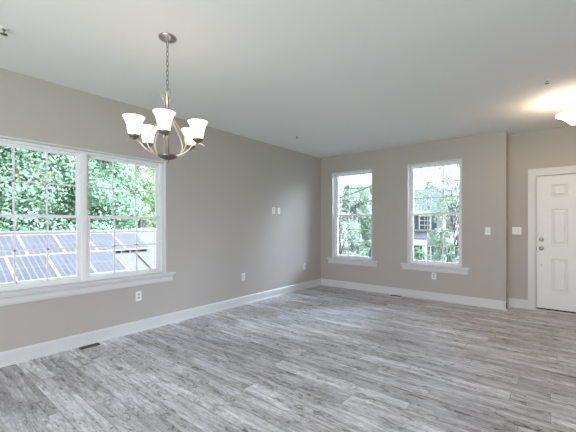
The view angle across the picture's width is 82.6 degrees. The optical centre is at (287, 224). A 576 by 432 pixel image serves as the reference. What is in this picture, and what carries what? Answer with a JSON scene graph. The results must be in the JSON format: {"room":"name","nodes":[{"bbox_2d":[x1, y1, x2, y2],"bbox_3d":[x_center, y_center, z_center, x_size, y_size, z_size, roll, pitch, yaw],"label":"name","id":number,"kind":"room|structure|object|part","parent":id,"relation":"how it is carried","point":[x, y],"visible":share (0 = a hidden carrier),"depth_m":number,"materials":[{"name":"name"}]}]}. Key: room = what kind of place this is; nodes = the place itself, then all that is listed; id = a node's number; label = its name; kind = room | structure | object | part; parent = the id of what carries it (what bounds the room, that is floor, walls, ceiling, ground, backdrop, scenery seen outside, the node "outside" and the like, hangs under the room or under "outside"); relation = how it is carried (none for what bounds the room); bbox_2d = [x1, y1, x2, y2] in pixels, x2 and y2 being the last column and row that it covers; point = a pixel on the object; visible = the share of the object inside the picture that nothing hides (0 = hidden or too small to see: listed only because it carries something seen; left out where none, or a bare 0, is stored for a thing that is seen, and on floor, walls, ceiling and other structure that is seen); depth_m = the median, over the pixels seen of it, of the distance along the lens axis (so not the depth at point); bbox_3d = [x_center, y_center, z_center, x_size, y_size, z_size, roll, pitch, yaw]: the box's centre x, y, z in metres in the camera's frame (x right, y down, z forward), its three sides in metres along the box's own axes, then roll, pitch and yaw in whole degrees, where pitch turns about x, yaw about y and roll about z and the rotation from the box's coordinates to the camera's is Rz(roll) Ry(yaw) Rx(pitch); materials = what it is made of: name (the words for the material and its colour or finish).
{"room":"empty living room","nodes":[
{"label":"empty living room","id":0,"kind":"room"},
{"bbox_2d":[0,68,320,351],"bbox_3d":[-1.954,-0.065,4.020,0.220,2.740,8.180,0,0,39],"label":"wall","id":1,"kind":"structure","parent":0,"point":[221,225],"depth_m":4.60,"materials":[{"name":"grey paint"}]},
{"bbox_2d":[0,135,175,305],"bbox_3d":[-2.229,-0.035,3.601,0.230,1.565,2.094,0,0,39],"label":"window","id":2,"kind":"structure","parent":1,"relation":"in","point":[83,283],"depth_m":3.60,"materials":[{"name":"white plastic"}]},
{"bbox_2d":[0,147,75,214],"bbox_3d":[-2.583,-0.425,3.293,0.007,0.648,0.810,0,0,39],"label":"grille","id":3,"kind":"object","parent":2,"relation":"attached to","point":[47,151],"depth_m":3.32,"materials":[{"name":"white plastic"}]},
{"bbox_2d":[0,217,76,283],"bbox_3d":[-2.554,0.253,3.269,0.007,0.642,0.798,0,0,39],"label":"grille","id":4,"kind":"object","parent":2,"relation":"attached to","point":[72,278],"depth_m":3.37,"materials":[{"name":"white plastic"}]},
{"bbox_3d":[-2.588,-0.425,3.297,0.030,0.712,0.878,0,0,39],"label":"sash","id":5,"kind":"part","parent":2,"relation":"part of","materials":[{"name":"white plastic"}]},
{"bbox_3d":[-2.559,0.258,3.273,0.030,0.716,0.878,0,0,39],"label":"sash","id":6,"kind":"part","parent":2,"relation":"part of","materials":[{"name":"white plastic"}]},
{"bbox_2d":[88,161,155,215],"bbox_3d":[-2.000,-0.425,4.012,0.007,0.648,0.810,0,0,39],"label":"grille","id":7,"kind":"object","parent":2,"relation":"attached to","point":[125,162],"depth_m":4.06,"materials":[{"name":"white plastic"}]},
{"bbox_3d":[-2.005,-0.425,4.016,0.030,0.712,0.878,0,0,39],"label":"sash","id":8,"kind":"part","parent":2,"relation":"part of","materials":[{"name":"white plastic"}]},
{"bbox_3d":[-1.976,0.258,3.992,0.030,0.716,0.878,0,0,39],"label":"sash","id":9,"kind":"part","parent":2,"relation":"part of","materials":[{"name":"white plastic"}]},
{"bbox_2d":[90,219,156,272],"bbox_3d":[-1.971,0.253,3.988,0.007,0.642,0.798,0,0,39],"label":"grille","id":10,"kind":"object","parent":2,"relation":"attached to","point":[154,269],"depth_m":4.09,"materials":[{"name":"white plastic"}]},
{"bbox_2d":[136,291,141,300],"bbox_3d":[-1.821,0.873,4.001,0.009,0.118,0.074,0,0,39],"label":"power outlet","id":11,"kind":"object","parent":1,"relation":"attached to","point":[138,293],"visible":1,"depth_m":4.00,"materials":[{"name":"white plastic"}]},
{"bbox_2d":[0,278,320,367],"bbox_3d":[-1.795,1.238,4.020,0.026,0.135,7.980,0,0,39],"label":"baseboard","id":12,"kind":"structure","parent":1,"relation":"attached to","point":[18,355],"depth_m":3.90,"materials":[{"name":"white paint"}]},
{"bbox_2d":[0,0,575,157],"bbox_3d":[0.668,-1.560,2.220,6.560,0.250,8.690,0,0,39],"label":"ceiling","id":13,"kind":"structure","parent":0,"point":[344,77],"depth_m":2.87,"materials":[{"name":"white paint"}]},
{"bbox_2d":[0,26,8,35],"bbox_3d":[-2.074,-1.411,2.395,0.060,0.049,0.060,0,0,39],"label":"sprinkler","id":14,"kind":"object","parent":13,"relation":"attached to","point":[3,28],"visible":1,"depth_m":2.39,"materials":[{"name":"white metal"}]},
{"bbox_2d":[122,32,207,163],"bbox_3d":[-0.939,-0.951,2.534,0.576,0.968,0.608,0,0,39],"label":"chandelier","id":15,"kind":"object","parent":13,"relation":"hanging from","point":[194,135],"visible":1,"depth_m":2.47,"materials":[{"name":"white glass"}]},
{"bbox_3d":[-1.123,-0.718,2.389,0.151,0.130,0.151,0,0,39],"label":"lamp shade","id":16,"kind":"part","parent":15,"relation":"part of","materials":[{"name":"white glass"}]},
{"bbox_3d":[-1.060,-0.574,2.429,0.265,0.102,0.017,0,0,-33],"label":"arm","id":17,"kind":"part","parent":15,"relation":"part of","materials":[{"name":"silver metal"}]},
{"bbox_3d":[-1.127,-0.718,2.639,0.151,0.130,0.151,0,0,39],"label":"lamp shade","id":18,"kind":"part","parent":15,"relation":"part of","materials":[{"name":"white glass"}]},
{"bbox_3d":[-0.864,-0.718,2.289,0.151,0.130,0.151,0,0,39],"label":"lamp shade","id":19,"kind":"part","parent":15,"relation":"part of","materials":[{"name":"white glass"}]},
{"bbox_3d":[-0.883,-0.574,2.361,0.017,0.102,0.265,0,0,-15],"label":"arm","id":20,"kind":"part","parent":15,"relation":"part of","materials":[{"name":"silver metal"}]},
{"bbox_3d":[-0.924,-1.217,2.517,0.017,0.376,0.017,0,0,-6],"label":"chain","id":21,"kind":"part","parent":15,"relation":"part of","materials":[{"name":"silver metal"}]},
{"bbox_3d":[-0.924,-0.761,2.517,0.032,0.463,0.032,0,0,39],"label":"stem","id":22,"kind":"part","parent":15,"relation":"part of","materials":[{"name":"silver metal"}]},
{"bbox_3d":[-0.810,-0.718,2.724,0.151,0.130,0.151,0,0,39],"label":"lamp shade","id":23,"kind":"part","parent":15,"relation":"part of","materials":[{"name":"white glass"}]},
{"bbox_3d":[-0.763,-0.574,2.509,0.265,0.102,0.017,0,0,3],"label":"arm","id":24,"kind":"part","parent":15,"relation":"part of","materials":[{"name":"silver metal"}]},
{"bbox_3d":[-0.689,-0.718,2.505,0.151,0.130,0.151,0,0,39],"label":"lamp shade","id":25,"kind":"part","parent":15,"relation":"part of","materials":[{"name":"white glass"}]},
{"bbox_2d":[556,97,575,127],"bbox_3d":[3.274,-1.267,3.725,0.368,0.336,0.368,0,0,39],"label":"ceiling light","id":26,"kind":"object","parent":13,"relation":"attached to","point":[569,116],"visible":1,"depth_m":3.70,"materials":[{"name":"white glass"}]},
{"bbox_3d":[3.274,-1.198,3.725,0.368,0.130,0.368,0,0,39],"label":"lamp shade","id":27,"kind":"part","parent":26,"relation":"part of","materials":[{"name":"white glass"}]},
{"bbox_2d":[0,285,575,431],"bbox_3d":[0.668,1.365,2.220,6.560,0.120,8.690,0,0,39],"label":"floor","id":28,"kind":"structure","parent":0,"point":[321,358],"depth_m":2.83,"materials":[{"name":"grey wood"}]},
{"bbox_2d":[79,343,100,349],"bbox_3d":[-2.123,1.302,3.513,0.076,0.006,0.190,0,0,39],"label":"floor vent","id":29,"kind":"object","parent":28,"relation":"in","point":[94,344],"visible":1,"depth_m":3.50,"materials":[{"name":"metal"}]},
{"bbox_2d":[321,130,507,300],"bbox_3d":[2.092,-0.065,6.332,3.590,2.740,0.510,0,0,39],"label":"wall","id":30,"kind":"structure","parent":0,"point":[484,157],"depth_m":5.64,"materials":[{"name":"grey paint"}]},
{"bbox_2d":[326,169,377,266],"bbox_3d":[1.325,-0.135,6.704,1.131,1.905,0.230,0,0,39],"label":"window","id":31,"kind":"structure","parent":30,"relation":"in","point":[359,260],"depth_m":6.84,"materials":[{"name":"white plastic"}]},
{"bbox_3d":[1.356,0.243,6.742,0.841,0.886,0.030,0,0,39],"label":"sash","id":32,"kind":"part","parent":31,"relation":"part of","materials":[{"name":"white plastic"}]},
{"bbox_3d":[1.380,-0.610,6.771,0.841,0.882,0.030,0,0,39],"label":"sash","id":33,"kind":"part","parent":31,"relation":"part of","materials":[{"name":"white plastic"}]},
{"bbox_2d":[338,216,370,255],"bbox_3d":[1.352,0.238,6.737,0.761,0.812,0.007,0,0,39],"label":"grille","id":34,"kind":"object","parent":31,"relation":"attached to","point":[348,229],"depth_m":6.81,"materials":[{"name":"white plastic"}]},
{"bbox_2d":[338,174,371,214],"bbox_3d":[1.375,-0.610,6.766,0.773,0.818,0.007,0,0,39],"label":"grille","id":35,"kind":"object","parent":31,"relation":"attached to","point":[342,175],"depth_m":6.84,"materials":[{"name":"white plastic"}]},
{"bbox_2d":[321,278,527,310],"bbox_3d":[3.188,1.238,5.297,6.124,0.135,0.336,0,0,39],"label":"baseboard","id":36,"kind":"structure","parent":30,"relation":"attached to","point":[465,300],"depth_m":5.64,"materials":[{"name":"white paint"}]},
{"bbox_2d":[400,158,469,274],"bbox_3d":[2.547,-0.135,5.711,1.116,1.905,0.230,0,0,39],"label":"window","id":37,"kind":"structure","parent":30,"relation":"in","point":[418,265],"depth_m":5.76,"materials":[{"name":"white plastic"}]},
{"bbox_2d":[413,215,457,261],"bbox_3d":[2.575,0.238,5.745,0.746,0.812,0.007,0,0,39],"label":"grille","id":38,"kind":"object","parent":37,"relation":"attached to","point":[427,230],"depth_m":5.82,"materials":[{"name":"white plastic"}]},
{"bbox_3d":[2.579,0.243,5.750,0.826,0.886,0.030,0,0,39],"label":"sash","id":39,"kind":"part","parent":37,"relation":"part of","materials":[{"name":"white plastic"}]},
{"bbox_3d":[2.602,-0.610,5.779,0.826,0.882,0.030,0,0,39],"label":"sash","id":40,"kind":"part","parent":37,"relation":"part of","materials":[{"name":"white plastic"}]},
{"bbox_2d":[414,166,458,212],"bbox_3d":[2.598,-0.610,5.774,0.758,0.818,0.007,0,0,39],"label":"grille","id":41,"kind":"object","parent":37,"relation":"attached to","point":[417,167],"depth_m":5.81,"materials":[{"name":"white plastic"}]},
{"bbox_2d":[485,227,490,234],"bbox_3d":[3.133,0.102,5.146,0.074,0.118,0.019,0,0,39],"label":"light switch","id":42,"kind":"object","parent":30,"relation":"attached to","point":[487,229],"visible":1,"depth_m":5.14,"materials":[{"name":"white plastic"}]},
{"bbox_2d":[508,125,575,299],"bbox_3d":[4.737,-0.065,4.385,2.970,2.740,0.200,0,0,39],"label":"wall","id":43,"kind":"structure","parent":0,"point":[554,147],"depth_m":5.13,"materials":[{"name":"grey paint"}]},
{"bbox_2d":[512,227,520,234],"bbox_3d":[3.601,0.099,5.166,0.120,0.118,0.019,0,0,39],"label":"light switch","id":44,"kind":"object","parent":43,"relation":"attached to","point":[515,230],"visible":1,"depth_m":5.17,"materials":[{"name":"white plastic"}]},
{"bbox_2d":[528,165,575,309],"bbox_3d":[4.202,0.228,4.786,1.125,2.155,0.192,0,0,39],"label":"trim","id":45,"kind":"structure","parent":43,"relation":"attached to","point":[532,173],"depth_m":5.04,"materials":[{"name":"white paint"}]},
{"bbox_2d":[536,174,575,313],"bbox_3d":[4.159,0.277,4.737,0.921,2.027,0.109,0,0,39],"label":"door","id":46,"kind":"structure","parent":43,"relation":"in","point":[556,194],"depth_m":4.88,"materials":[{"name":"white paint"}]},
{"bbox_2d":[536,308,575,314],"bbox_3d":[4.202,1.298,4.786,0.923,0.014,0.172,0,0,39],"label":"trim","id":47,"kind":"structure","parent":43,"relation":"attached to","point":[536,308],"depth_m":4.87,"materials":[{"name":"white paint"}]},
{"label":"outside","id":48,"kind":"structure","parent":0,"visible":0},
{"bbox_2d":[338,236,365,255],"bbox_3d":[4.106,4.455,28.864,150.000,0.300,170.000,0,0,39],"label":"ground","id":49,"kind":"structure","parent":48,"point":[345,244],"depth_m":70.60,"materials":[{"name":"white"}]},
{"bbox_2d":[0,146,51,230],"bbox_3d":[-13.828,-1.319,13.143,7.925,11.458,7.560,0,0,3],"label":"broadleaf tree","id":50,"kind":"object","parent":49,"relation":"on","point":[8,182],"visible":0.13,"depth_m":12.62,"materials":[{"name":"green plant"}]},
{"bbox_2d":[2,217,119,230],"bbox_3d":[-12.129,1.932,13.499,3.504,4.951,11.254,0,0,39],"label":"hedge","id":51,"kind":"object","parent":49,"relation":"on","point":[4,217],"visible":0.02,"depth_m":15.03,"materials":[{"name":"green plant"}]},
{"bbox_2d":[0,146,144,230],"bbox_3d":[-11.101,-1.588,15.475,7.895,11.998,7.894,0,0,-34],"label":"broadleaf tree","id":52,"kind":"object","parent":49,"relation":"on","point":[102,198],"visible":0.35,"depth_m":13.67,"materials":[{"name":"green plant"}]},
{"bbox_2d":[0,229,155,282],"bbox_3d":[-6.724,2.249,9.964,7.000,4.112,25.000,0,0,39],"label":"neighbor house","id":53,"kind":"structure","parent":49,"relation":"on","point":[145,260],"depth_m":11.04,"materials":[{"name":"grey"}]},
{"bbox_2d":[0,257,13,284],"bbox_3d":[-7.220,1.168,7.859,1.220,0.658,0.868,0,0,39],"label":"solar panel","id":54,"kind":"object","parent":53,"relation":"on","point":[6,276],"visible":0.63,"depth_m":7.97,"materials":[{"name":"metal"}]},
{"bbox_2d":[0,235,26,256],"bbox_3d":[-7.838,0.633,8.985,1.220,0.658,0.868,0,0,39],"label":"solar panel","id":55,"kind":"object","parent":53,"relation":"on","point":[6,241],"visible":0.7,"depth_m":9.08,"materials":[{"name":"glass"}]},
{"bbox_2d":[5,254,59,282],"bbox_3d":[-6.662,1.168,8.546,1.220,0.658,0.868,0,0,39],"label":"solar panel","id":56,"kind":"object","parent":53,"relation":"on","point":[29,268],"visible":0.91,"depth_m":8.48,"materials":[{"name":"glass"}]},
{"bbox_2d":[17,234,64,254],"bbox_3d":[-7.281,0.633,9.672,1.220,0.658,0.868,0,0,39],"label":"solar panel","id":57,"kind":"object","parent":53,"relation":"on","point":[34,241],"visible":0.86,"depth_m":9.64,"materials":[{"name":"glass"}]},
{"bbox_2d":[46,253,96,278],"bbox_3d":[-6.105,1.168,9.233,1.220,0.658,0.868,0,0,39],"label":"solar panel","id":58,"kind":"object","parent":53,"relation":"on","point":[64,264],"visible":0.56,"depth_m":9.12,"materials":[{"name":"glass"}]},
{"bbox_2d":[53,234,97,252],"bbox_3d":[-6.723,0.633,10.360,1.220,0.658,0.868,0,0,39],"label":"solar panel","id":59,"kind":"object","parent":53,"relation":"on","point":[65,240],"visible":0.64,"depth_m":10.27,"materials":[{"name":"metal"}]},
{"bbox_2d":[90,233,125,252],"bbox_3d":[-6.165,0.633,11.047,1.220,0.658,0.868,0,0,39],"label":"solar panel","id":60,"kind":"object","parent":53,"relation":"on","point":[97,239],"visible":0.78,"depth_m":11.01,"materials":[{"name":"metal"}]},
{"bbox_2d":[90,250,127,274],"bbox_3d":[-5.547,1.168,9.920,1.220,0.658,0.868,0,0,39],"label":"solar panel","id":61,"kind":"object","parent":53,"relation":"on","point":[102,262],"visible":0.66,"depth_m":9.86,"materials":[{"name":"glass"}]},
{"bbox_2d":[112,233,150,252],"bbox_3d":[-5.608,0.633,11.734,1.220,0.658,0.868,0,0,39],"label":"solar panel","id":62,"kind":"object","parent":53,"relation":"on","point":[123,238],"visible":0.98,"depth_m":11.67,"materials":[{"name":"metal"}]},
{"bbox_2d":[26,151,148,225],"bbox_3d":[-11.180,-1.679,18.656,6.470,12.178,6.304,0,0,39],"label":"broadleaf tree","id":63,"kind":"object","parent":49,"relation":"on","point":[140,195],"visible":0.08,"depth_m":18.33,"materials":[{"name":"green plant"}]},
{"bbox_2d":[130,166,155,227],"bbox_3d":[-9.476,-0.825,20.848,5.857,10.470,5.865,0,0,39],"label":"broadleaf tree","id":64,"kind":"object","parent":49,"relation":"on","point":[149,200],"visible":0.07,"depth_m":20.05,"materials":[{"name":"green plant"}]},
{"bbox_2d":[134,176,155,227],"bbox_3d":[-14.154,-0.139,30.095,7.473,9.090,7.798,0,0,11],"label":"broadleaf tree","id":65,"kind":"object","parent":49,"relation":"on","point":[154,220],"visible":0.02,"depth_m":28.66,"materials":[{"name":"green plant"}]},
{"bbox_2d":[138,167,154,227],"bbox_3d":[-9.831,-0.327,23.871,4.068,9.486,3.586,0,0,39],"label":"slender tree","id":66,"kind":"object","parent":49,"relation":"on","point":[145,223],"visible":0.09,"depth_m":23.43,"materials":[{"name":"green plant"}]},
{"bbox_2d":[338,176,362,255],"bbox_3d":[3.158,0.058,19.946,2.782,8.703,3.080,0,0,4],"label":"slender tree","id":67,"kind":"object","parent":49,"relation":"on","point":[340,236],"visible":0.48,"depth_m":19.81,"materials":[{"name":"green plant"}]},
{"bbox_2d":[338,182,371,256],"bbox_3d":[5.054,0.563,25.878,3.708,7.710,3.609,0,0,-29],"label":"broadleaf tree","id":68,"kind":"object","parent":49,"relation":"on","point":[365,222],"visible":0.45,"depth_m":25.56,"materials":[{"name":"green plant"}]},
{"bbox_2d":[344,181,371,254],"bbox_3d":[9.590,-0.443,39.647,5.429,9.724,6.445,0,0,23],"label":"broadleaf tree","id":69,"kind":"object","parent":49,"relation":"on","point":[367,185],"visible":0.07,"depth_m":39.02,"materials":[{"name":"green plant"}]},
{"bbox_2d":[361,187,458,262],"bbox_3d":[12.234,0.430,32.056,7.540,7.750,9.500,0,0,39],"label":"house","id":70,"kind":"structure","parent":49,"relation":"on","point":[420,221],"depth_m":28.44,"materials":[{"name":"grey"}]},
{"bbox_2d":[414,215,418,229],"bbox_3d":[11.263,-0.145,28.813,0.400,1.360,0.060,0,0,39],"label":"shutter","id":71,"kind":"object","parent":70,"relation":"hanging from","point":[416,217],"depth_m":28.77,"materials":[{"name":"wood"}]},
{"bbox_3d":[11.814,2.462,28.333,0.840,1.145,0.020,0,0,39],"label":"pane","id":72,"kind":"part","parent":70,"relation":"part of","materials":[{"name":"clear glass"}]},
{"bbox_3d":[11.814,-0.138,28.333,0.840,1.145,0.020,0,0,39],"label":"pane","id":73,"kind":"part","parent":70,"relation":"part of","materials":[{"name":"glass"}]},
{"bbox_2d":[431,215,436,229],"bbox_3d":[12.412,-0.145,27.880,0.400,1.360,0.060,0,0,39],"label":"shutter","id":74,"kind":"object","parent":70,"relation":"hanging from","point":[433,225],"depth_m":27.88,"materials":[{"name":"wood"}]},
{"bbox_2d":[414,247,426,259],"bbox_3d":[10.434,3.095,26.362,1.391,2.639,1.413,0,0,3],"label":"leafy shrub","id":75,"kind":"object","parent":49,"relation":"on","point":[417,253],"visible":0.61,"depth_m":25.98,"materials":[{"name":"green plant"}]},
{"bbox_2d":[416,184,435,189],"bbox_3d":[17.394,-0.364,41.156,4.958,9.562,5.506,0,0,17],"label":"broadleaf tree","id":76,"kind":"object","parent":49,"relation":"on","point":[426,187],"visible":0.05,"depth_m":41.11,"materials":[{"name":"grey plant"}]},
{"bbox_2d":[414,164,458,257],"bbox_3d":[6.164,0.401,12.892,3.168,8.022,3.218,0,0,-20],"label":"slender tree","id":77,"kind":"object","parent":49,"relation":"on","point":[453,202],"visible":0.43,"depth_m":12.71,"materials":[{"name":"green plant"}]},
{"bbox_2d":[425,192,457,262],"bbox_3d":[9.168,1.251,18.915,2.545,6.317,2.260,0,0,39],"label":"broadleaf tree","id":78,"kind":"object","parent":49,"relation":"on","point":[436,236],"visible":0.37,"depth_m":18.76,"materials":[{"name":"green plant"}]},
{"bbox_2d":[433,192,457,261],"bbox_3d":[11.559,1.019,24.038,1.889,6.822,1.965,0,0,39],"label":"broadleaf tree","id":79,"kind":"object","parent":49,"relation":"on","point":[452,244],"visible":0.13,"depth_m":23.67,"materials":[{"name":"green plant"}]},
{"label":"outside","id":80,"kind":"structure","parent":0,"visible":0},
{"bbox_2d":[339,185,371,197],"bbox_3d":[2.560,-1.590,17.383,0.038,1.354,22.070,0,0,3],"label":"overhead wire","id":81,"kind":"object","parent":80,"point":[370,185],"visible":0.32,"depth_m":10.62,"materials":[{"name":"grey"}]}
]}

